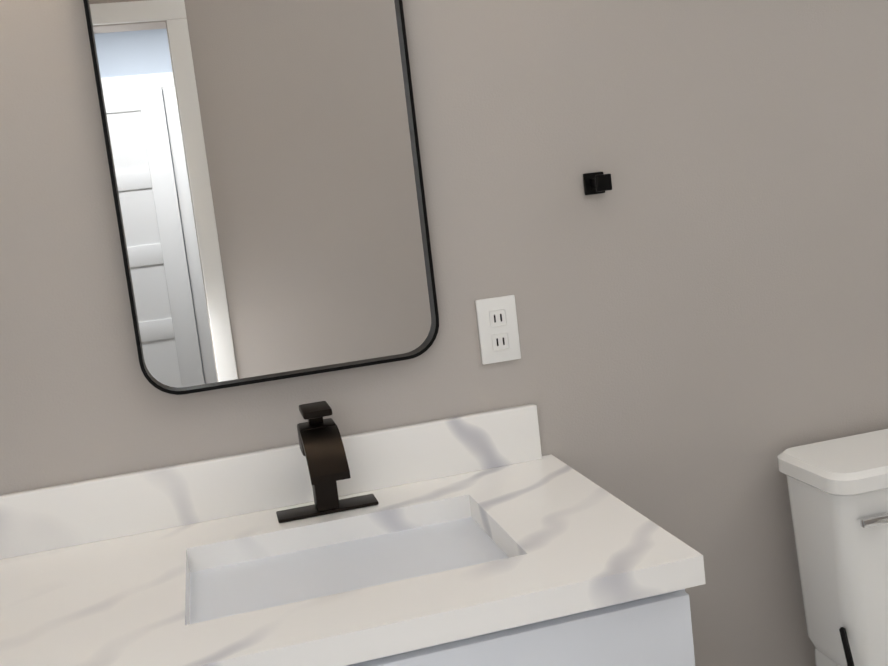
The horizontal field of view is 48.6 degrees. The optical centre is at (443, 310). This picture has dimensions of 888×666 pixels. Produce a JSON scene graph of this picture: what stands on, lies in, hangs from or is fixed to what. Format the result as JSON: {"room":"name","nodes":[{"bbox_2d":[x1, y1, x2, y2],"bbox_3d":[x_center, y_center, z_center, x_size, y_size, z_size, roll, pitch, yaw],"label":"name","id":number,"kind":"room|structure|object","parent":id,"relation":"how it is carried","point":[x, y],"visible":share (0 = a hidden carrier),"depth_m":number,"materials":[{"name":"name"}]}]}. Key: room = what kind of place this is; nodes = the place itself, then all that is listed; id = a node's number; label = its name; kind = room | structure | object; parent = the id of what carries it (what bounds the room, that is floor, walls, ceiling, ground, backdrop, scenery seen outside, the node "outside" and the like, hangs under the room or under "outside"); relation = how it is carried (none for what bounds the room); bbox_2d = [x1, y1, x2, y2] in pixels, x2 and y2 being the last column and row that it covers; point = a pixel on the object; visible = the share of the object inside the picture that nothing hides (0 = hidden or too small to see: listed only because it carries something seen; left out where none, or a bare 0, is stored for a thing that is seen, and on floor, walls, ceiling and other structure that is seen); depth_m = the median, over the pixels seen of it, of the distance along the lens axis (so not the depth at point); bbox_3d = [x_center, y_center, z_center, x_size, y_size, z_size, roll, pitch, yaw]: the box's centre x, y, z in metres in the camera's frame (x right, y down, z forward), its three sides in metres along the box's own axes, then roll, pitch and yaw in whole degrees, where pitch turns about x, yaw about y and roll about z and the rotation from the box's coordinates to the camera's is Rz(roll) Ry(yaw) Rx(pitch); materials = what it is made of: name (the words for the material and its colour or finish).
{"room":"bathroom","nodes":[
{"label":"bathroom","id":0,"kind":"room"},
{"bbox_2d":[0,0,887,665],"bbox_3d":[0.451,-0.082,1.954,4.016,2.423,0.120,-8,7,-13],"label":"wall","id":1,"kind":"structure","parent":0,"point":[698,290],"depth_m":1.85,"materials":[{"name":"paint"}]},
{"bbox_2d":[83,0,438,394],"bbox_3d":[-0.295,-0.252,1.669,0.517,0.740,0.025,-8,7,-13],"label":"mirror","id":2,"kind":"object","parent":1,"relation":"attached to","point":[265,166],"visible":0.96,"depth_m":1.68,"materials":[{"name":"black metal"}]},
{"bbox_2d":[0,404,541,555],"bbox_3d":[-0.571,0.334,1.658,1.551,0.102,0.019,-8,7,-13],"label":"backsplash","id":3,"kind":"structure","parent":1,"relation":"attached to","point":[58,516],"depth_m":1.70,"materials":[{"name":"white stone"}]},
{"bbox_2d":[475,295,520,364],"bbox_3d":[0.100,0.036,1.808,0.075,0.120,0.009,-8,7,-13],"label":"electrical outlet plate","id":4,"kind":"object","parent":1,"relation":"attached to","point":[498,328],"visible":1,"depth_m":1.80,"materials":[{"name":"white plastic"}]},
{"bbox_2d":[583,172,611,194],"bbox_3d":[0.284,-0.234,1.807,0.040,0.040,0.051,-8,7,-13],"label":"robe hook","id":5,"kind":"object","parent":1,"relation":"attached to","point":[597,182],"visible":1,"depth_m":1.81,"materials":[{"name":"black metal"}]},
{"bbox_3d":[0.825,1.239,1.196,4.016,0.080,2.010,-8,7,-13],"label":"floor","id":6,"kind":"structure","parent":0,"visible":0},
{"bbox_2d":[292,572,705,665],"bbox_3d":[-0.434,0.874,1.450,1.564,0.862,0.588,-8,7,-13],"label":"bathroom vanity","id":7,"kind":"object","parent":6,"relation":"on","point":[652,626],"depth_m":1.29,"materials":[{"name":"painted wood"},{"name":"quartz"}]},
{"bbox_2d":[0,454,704,665],"bbox_3d":[-0.483,0.428,1.402,1.576,0.040,0.574,-8,7,-13],"label":"countertop","id":8,"kind":"structure","parent":7,"relation":"on","point":[117,600],"depth_m":1.35,"materials":[{"name":"white stone"}]},
{"bbox_2d":[276,401,378,522],"bbox_3d":[-0.197,0.254,1.619,0.170,0.184,0.151,-8,7,-13],"label":"faucet","id":9,"kind":"object","parent":8,"relation":"on","point":[321,445],"visible":1,"depth_m":1.62,"materials":[{"name":"brown metal"}]},
{"bbox_2d":[188,508,511,619],"bbox_3d":[-0.135,0.462,1.486,0.482,0.152,0.317,-8,7,-13],"label":"sink","id":10,"kind":"object","parent":8,"relation":"in","point":[235,581],"depth_m":1.54,"materials":[{"name":"white ceramic"}]},
{"bbox_2d":[777,429,887,665],"bbox_3d":[0.957,0.697,1.692,0.508,0.836,0.773,-8,7,-13],"label":"toilet","id":11,"kind":"object","parent":6,"relation":"on","point":[838,492],"visible":0.98,"depth_m":1.83,"materials":[{"name":"white ceramic"}]}
]}

